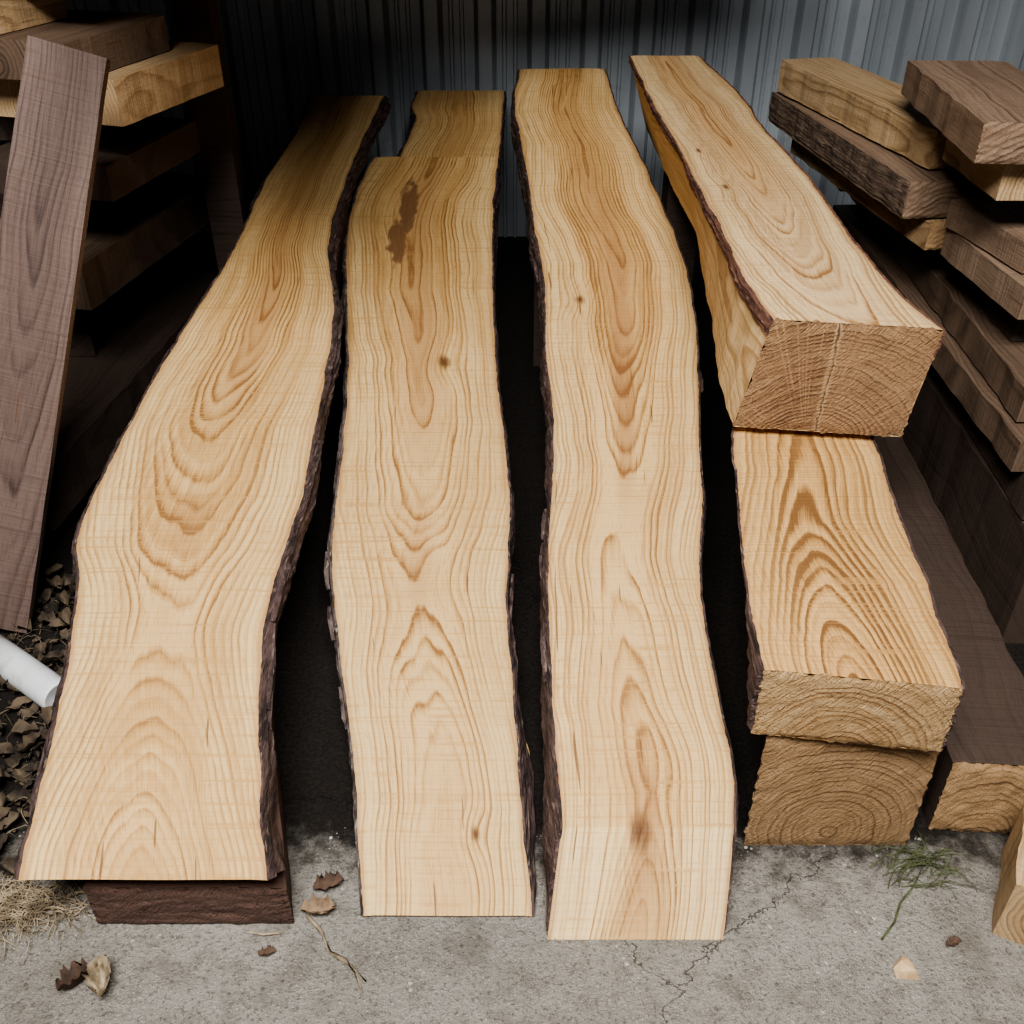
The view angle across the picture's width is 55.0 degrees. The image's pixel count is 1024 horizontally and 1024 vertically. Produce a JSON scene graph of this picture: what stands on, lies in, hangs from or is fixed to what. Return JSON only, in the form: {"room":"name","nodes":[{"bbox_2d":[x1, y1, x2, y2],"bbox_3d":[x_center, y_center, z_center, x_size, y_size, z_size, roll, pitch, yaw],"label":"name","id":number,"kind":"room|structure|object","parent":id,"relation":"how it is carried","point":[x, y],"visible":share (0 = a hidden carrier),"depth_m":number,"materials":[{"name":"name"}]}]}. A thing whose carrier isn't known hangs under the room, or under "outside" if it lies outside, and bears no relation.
{"room":"lumber yard","nodes":[
{"label":"lumber yard","id":0,"kind":"room"},
{"bbox_2d":[0,236,1023,1023],"bbox_3d":[0.100,0.852,0.963,6.200,0.001,6.600,0,35,0],"label":"floor","id":1,"kind":"structure","parent":0,"point":[316,780],"depth_m":1.36,"materials":[{"name":"concrete"}]},
{"bbox_2d":[0,634,60,706],"bbox_3d":[-0.868,0.276,1.731,0.240,0.058,0.058,22,41,29],"label":"pipe","id":2,"kind":"object","parent":1,"relation":"on","point":[24,672],"visible":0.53,"depth_m":1.69,"materials":[{"name":"white plastic"}]},
{"bbox_2d":[0,563,75,875],"bbox_3d":[-0.941,0.311,1.692,0.655,0.049,0.738,0,35,0],"label":"leaf litter","id":3,"kind":"object","parent":1,"relation":"on","point":[34,737],"visible":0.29,"depth_m":1.64,"materials":[{"name":"brown plant"}]},
{"bbox_2d":[0,870,95,964],"bbox_3d":[-0.693,0.550,1.378,0.315,0.018,0.170,0,35,0],"label":"clump","id":4,"kind":"object","parent":1,"relation":"on","point":[25,899],"visible":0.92,"depth_m":1.37,"materials":[{"name":"plant"}]},
{"bbox_2d":[0,35,110,632],"bbox_3d":[-0.850,-0.272,1.720,0.132,0.966,0.542,22,41,29],"label":"plank","id":5,"kind":"object","parent":1,"relation":"on","point":[60,107],"visible":1,"depth_m":1.68,"materials":[{"name":"brown wood"}]},
{"bbox_2d":[55,957,87,990],"bbox_3d":[-0.570,0.604,1.278,0.036,0.042,0.037,0,35,0],"label":"dried leaf","id":6,"kind":"object","parent":1,"relation":"on","point":[72,978],"visible":0.98,"depth_m":1.28,"materials":[{"name":"brown plant"}]},
{"bbox_2d":[82,954,110,997],"bbox_3d":[-0.535,0.605,1.278,0.037,0.042,0.053,0,35,0],"label":"dried leaf","id":7,"kind":"object","parent":1,"relation":"on","point":[98,970],"visible":1,"depth_m":1.28,"materials":[{"name":"plant"}]},
{"bbox_2d":[170,0,248,271],"bbox_3d":[-0.722,-0.907,2.411,0.089,1.220,0.070,0,35,0],"label":"upright","id":8,"kind":"object","parent":1,"relation":"on","point":[219,157],"visible":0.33,"depth_m":2.38,"materials":[{"name":"brown wood"}]},
{"bbox_2d":[84,191,353,924],"bbox_3d":[-0.440,-0.162,2.007,0.277,0.465,1.906,0,35,0],"label":"sawn timber","id":9,"kind":"object","parent":1,"relation":"on","point":[236,902],"visible":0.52,"depth_m":1.33,"materials":[{"name":"brown wood"}]},
{"bbox_2d":[14,95,390,880],"bbox_3d":[-0.529,-0.355,2.080,0.449,0.501,2.290,0,35,0],"label":"live edge slab","id":10,"kind":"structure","parent":9,"relation":"on","point":[158,761],"depth_m":1.63,"materials":[{"name":"beige wood"}]},
{"bbox_2d":[258,944,275,955],"bbox_3d":[-0.330,0.592,1.323,0.021,0.012,0.018,-27,43,-33],"label":"dried leaf","id":11,"kind":"object","parent":1,"relation":"on","point":[267,951],"visible":1,"depth_m":1.33,"materials":[{"name":"brown plant"}]},
{"bbox_2d":[249,915,366,993],"bbox_3d":[-0.264,0.586,1.336,0.187,0.010,0.061,16,38,22],"label":"stem","id":12,"kind":"object","parent":1,"relation":"on","point":[335,955],"visible":1,"depth_m":1.33,"materials":[{"name":"plant"}]},
{"bbox_2d":[300,892,335,914],"bbox_3d":[-0.270,0.550,1.368,0.044,0.028,0.033,12,37,17],"label":"dried leaf","id":13,"kind":"object","parent":1,"relation":"on","point":[316,906],"visible":1,"depth_m":1.37,"materials":[{"name":"beige plant"}]},
{"bbox_2d":[313,871,343,890],"bbox_3d":[-0.262,0.528,1.402,0.042,0.023,0.030,0,35,0],"label":"dried leaf","id":14,"kind":"object","parent":1,"relation":"on","point":[330,880],"visible":1,"depth_m":1.41,"materials":[{"name":"brown plant"}]},
{"bbox_2d":[324,157,535,915],"bbox_3d":[-0.201,-0.218,2.068,0.414,0.477,2.060,-1,35,-2],"label":"live edge slab","id":15,"kind":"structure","parent":1,"relation":"on","point":[419,553],"depth_m":1.79,"materials":[{"name":"beige wood"}]},
{"bbox_2d":[0,827,986,1023],"bbox_3d":[-0.116,0.607,1.310,1.471,0.003,0.455,0,35,0],"label":"gravel grit","id":16,"kind":"object","parent":1,"relation":"on","point":[339,1002],"visible":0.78,"depth_m":1.32,"materials":[{"name":"grey gravel"}]},
{"bbox_2d":[510,68,738,939],"bbox_3d":[0.203,-0.374,2.150,0.417,0.647,2.420,0,35,0],"label":"live edge slab","id":17,"kind":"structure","parent":1,"relation":"on","point":[641,798],"depth_m":1.70,"materials":[{"name":"beige wood"}]},
{"bbox_2d":[661,171,696,284],"bbox_3d":[0.455,-0.712,2.737,0.091,0.527,0.100,0,35,0],"label":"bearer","id":18,"kind":"object","parent":1,"relation":"on","point":[686,235],"visible":0.09,"depth_m":2.64,"materials":[{"name":"brown wood"}]},
{"bbox_2d":[743,735,939,845],"bbox_3d":[0.469,0.155,1.689,0.257,0.317,0.767,0,35,0],"label":"sawn timber","id":19,"kind":"object","parent":1,"relation":"on","point":[808,792],"visible":0.32,"depth_m":1.40,"materials":[{"name":"beige wood"}]},
{"bbox_2d":[731,426,965,751],"bbox_3d":[0.468,0.007,1.577,0.267,0.201,0.799,2,35,3],"label":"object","id":20,"kind":"object","parent":19,"relation":"on","point":[849,642],"visible":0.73,"depth_m":1.35,"materials":[{"name":"beige wood"}]},
{"bbox_2d":[629,56,945,436],"bbox_3d":[0.446,-0.671,2.122,0.293,0.312,1.512,-3,35,-4],"label":"beam","id":21,"kind":"structure","parent":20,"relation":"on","point":[809,334],"depth_m":1.66,"materials":[{"name":"beige wood"}]},
{"bbox_2d":[893,956,919,979],"bbox_3d":[0.522,0.602,1.307,0.032,0.014,0.032,0,35,0],"label":"chip","id":22,"kind":"object","parent":1,"relation":"on","point":[903,968],"visible":1,"depth_m":1.30,"materials":[{"name":"beige wood"}]},
{"bbox_2d":[870,830,978,939],"bbox_3d":[0.593,0.527,1.414,0.150,0.014,0.218,7,36,11],"label":"twig","id":23,"kind":"object","parent":1,"relation":"on","point":[923,857],"visible":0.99,"depth_m":1.43,"materials":[{"name":"green plant"}]},
{"bbox_2d":[873,435,1023,832],"bbox_3d":[0.756,0.052,1.973,0.167,0.153,1.307,2,35,3],"label":"sawn timber","id":24,"kind":"object","parent":1,"relation":"on","point":[986,795],"visible":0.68,"depth_m":1.52,"materials":[{"name":"brown wood"}]},
{"bbox_2d":[946,935,961,946],"bbox_3d":[0.600,0.583,1.337,0.022,0.009,0.017,0,35,0],"label":"dried leaf","id":25,"kind":"object","parent":1,"relation":"on","point":[953,941],"visible":1,"depth_m":1.34,"materials":[{"name":"brown plant"}]},
{"bbox_2d":[902,370,1023,643],"bbox_3d":[1.112,-0.276,2.374,0.357,0.229,1.500,1,35,2],"label":"board","id":26,"kind":"object","parent":1,"relation":"on","point":[980,517],"visible":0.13,"depth_m":1.97,"materials":[{"name":"brown wood"}]},
{"bbox_2d":[929,364,1023,519],"bbox_3d":[1.105,-0.382,2.257,0.305,0.073,1.300,2,35,3],"label":"board","id":27,"kind":"object","parent":26,"relation":"on","point":[1012,483],"visible":0.06,"depth_m":1.89,"materials":[{"name":"brown wood"}]},
{"bbox_2d":[833,204,1023,471],"bbox_3d":[1.047,-0.469,2.257,0.306,0.063,1.300,1,35,1],"label":"board","id":28,"kind":"object","parent":27,"relation":"on","point":[954,366],"visible":0.3,"depth_m":1.97,"materials":[{"name":"brown wood"}]},
{"bbox_2d":[850,196,1023,421],"bbox_3d":[1.084,-0.556,2.262,0.307,0.066,1.300,2,35,2],"label":"board","id":29,"kind":"object","parent":28,"relation":"on","point":[964,309],"visible":0.35,"depth_m":2.02,"materials":[{"name":"brown wood"}]},
{"bbox_2d":[912,242,944,258],"bbox_3d":[1.039,-0.626,2.235,0.223,0.077,0.080,0,35,0],"label":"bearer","id":30,"kind":"object","parent":29,"relation":"on","point":[924,254],"visible":0.08,"depth_m":2.22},
{"bbox_2d":[989,301,1023,340],"bbox_3d":[1.009,-0.386,1.891,0.123,0.078,0.100,0,35,0],"label":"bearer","id":31,"kind":"object","parent":29,"relation":"on","point":[1013,328],"visible":0.48,"depth_m":1.89,"materials":[{"name":"brown wood"}]},
{"bbox_2d":[940,228,1023,319],"bbox_3d":[1.019,-0.469,1.886,0.255,0.060,0.330,-2,35,-3],"label":"board","id":32,"kind":"object","parent":31,"relation":"on","point":[1002,283],"visible":0.62,"depth_m":1.85,"materials":[{"name":"brown wood"}]},
{"bbox_2d":[944,196,1023,272],"bbox_3d":[0.996,-0.536,1.877,0.206,0.055,0.260,-6,35,-8],"label":"board","id":33,"kind":"object","parent":32,"relation":"on","point":[997,227],"visible":0.92,"depth_m":1.87,"materials":[{"name":"brown wood"}]},
{"bbox_2d":[992,804,1023,945],"bbox_3d":[0.783,0.520,1.336,0.206,0.116,0.150,16,38,22],"label":"wood block","id":34,"kind":"object","parent":1,"relation":"on","point":[1008,909],"visible":1,"depth_m":1.33,"materials":[{"name":"beige wood"}]},
{"bbox_3d":[-0.195,-0.719,2.915,0.292,0.334,0.100,0,35,0],"label":"bearer","id":35,"kind":"object","parent":1,"relation":"on","visible":0},
{"bbox_2d":[397,90,506,279],"bbox_3d":[-0.187,-0.774,2.693,0.340,0.402,1.500,0,35,0],"label":"live edge slab","id":36,"kind":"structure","parent":35,"relation":"on","point":[443,123],"depth_m":3.03,"materials":[{"name":"beige wood"}]},
{"bbox_2d":[0,0,1023,239],"bbox_3d":[0.297,-2.071,2.871,5.394,2.600,0.040,0,35,0],"label":"wall","id":37,"kind":"structure","parent":0,"point":[279,54],"depth_m":3.25,"materials":[{"name":"grey metal"}]},
{"bbox_3d":[0.990,-0.913,2.645,0.222,0.077,0.080,0,35,0],"label":"bearer","id":38,"kind":"object","parent":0,"visible":0},
{"bbox_2d":[790,139,946,249],"bbox_3d":[0.882,-0.788,2.346,0.156,0.062,0.756,-5,35,-7],"label":"board","id":39,"kind":"object","parent":38,"relation":"on","point":[927,233],"visible":0.2,"depth_m":2.20,"materials":[{"name":"beige wood"}]},
{"bbox_2d":[768,92,989,218],"bbox_3d":[0.842,-0.870,2.337,0.199,0.078,0.826,-4,35,-6],"label":"board","id":40,"kind":"object","parent":39,"relation":"on","point":[910,190],"visible":0.75,"depth_m":2.13,"materials":[{"name":"brown wood"}]},
{"bbox_2d":[777,57,953,168],"bbox_3d":[0.857,-0.953,2.311,0.156,0.080,0.746,-7,36,-10],"label":"board","id":41,"kind":"object","parent":40,"relation":"on","point":[873,106],"visible":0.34,"depth_m":2.27,"materials":[{"name":"beige wood"}]},
{"bbox_3d":[1.040,-0.572,1.821,0.122,0.064,0.080,0,35,0],"label":"bearer","id":42,"kind":"object","parent":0,"visible":0},
{"bbox_2d":[942,139,1023,200],"bbox_3d":[0.945,-0.648,1.805,0.203,0.070,0.260,0,35,0],"label":"board","id":43,"kind":"object","parent":42,"relation":"on","point":[1002,182],"visible":0.42,"depth_m":1.73,"materials":[{"name":"beige wood"}]},
{"bbox_2d":[901,60,1023,164],"bbox_3d":[0.895,-0.753,1.829,0.206,0.068,0.526,3,35,4],"label":"board","id":44,"kind":"object","parent":43,"relation":"on","point":[978,106],"visible":1,"depth_m":1.77,"materials":[{"name":"brown wood"}]},
{"bbox_3d":[-1.100,-0.070,2.209,0.202,0.076,0.100,0,35,0],"label":"bearer","id":45,"kind":"object","parent":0,"visible":0},
{"bbox_2d":[45,256,218,529],"bbox_3d":[-1.018,-0.364,2.455,0.325,0.121,1.200,3,35,5],"label":"board","id":46,"kind":"object","parent":45,"relation":"on","point":[103,392],"visible":0.42,"depth_m":2.32,"materials":[{"name":"brown wood"}]},
{"bbox_2d":[69,305,108,355],"bbox_3d":[-1.100,-0.484,2.347,0.202,0.196,0.100,0,35,0],"label":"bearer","id":47,"kind":"object","parent":46,"relation":"on","point":[90,333],"visible":0.18,"depth_m":2.35,"materials":[{"name":"brown wood"}]},
{"bbox_2d":[76,172,209,309],"bbox_3d":[-0.981,-0.670,2.351,0.306,0.100,0.650,6,36,9],"label":"board","id":48,"kind":"object","parent":47,"relation":"on","point":[125,236],"visible":0.48,"depth_m":2.29,"materials":[{"name":"brown wood"}]},
{"bbox_2d":[0,194,3,218],"bbox_3d":[-1.100,-0.729,2.236,0.201,0.126,0.100,0,35,0],"label":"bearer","id":49,"kind":"object","parent":48,"relation":"on","point":[1,195],"visible":0.02,"depth_m":2.20,"materials":[{"name":"brown wood"}]},
{"bbox_2d":[0,117,200,201],"bbox_3d":[-0.904,-0.774,2.125,0.304,0.071,0.380,7,36,10],"label":"board","id":50,"kind":"object","parent":49,"relation":"on","point":[130,156],"visible":0.47,"depth_m":2.08,"materials":[{"name":"brown wood"}]},
{"bbox_2d":[0,116,14,139],"bbox_3d":[-1.101,-0.843,2.096,0.202,0.072,0.100,0,35,0],"label":"bearer","id":51,"kind":"object","parent":50,"relation":"on","point":[6,123],"visible":0.06,"depth_m":2.06,"materials":[{"name":"brown wood"}]},
{"bbox_2d":[0,41,223,126],"bbox_3d":[-0.832,-0.898,2.036,0.305,0.086,0.370,10,36,14],"label":"board","id":52,"kind":"object","parent":51,"relation":"on","point":[136,91],"visible":0.46,"depth_m":1.96,"materials":[{"name":"beige wood"}]},
{"bbox_2d":[0,10,169,79],"bbox_3d":[-0.897,-0.922,1.933,0.294,0.069,0.330,9,36,12],"label":"board","id":53,"kind":"object","parent":52,"relation":"on","point":[123,38],"visible":0.66,"depth_m":1.89,"materials":[{"name":"brown wood"}]},
{"bbox_2d":[0,0,68,33],"bbox_3d":[-1.004,-0.943,1.848,0.163,0.061,0.300,9,36,12],"label":"board","id":54,"kind":"object","parent":53,"relation":"on","point":[15,15],"visible":1,"depth_m":1.86,"materials":[{"name":"beige wood"}]}
]}

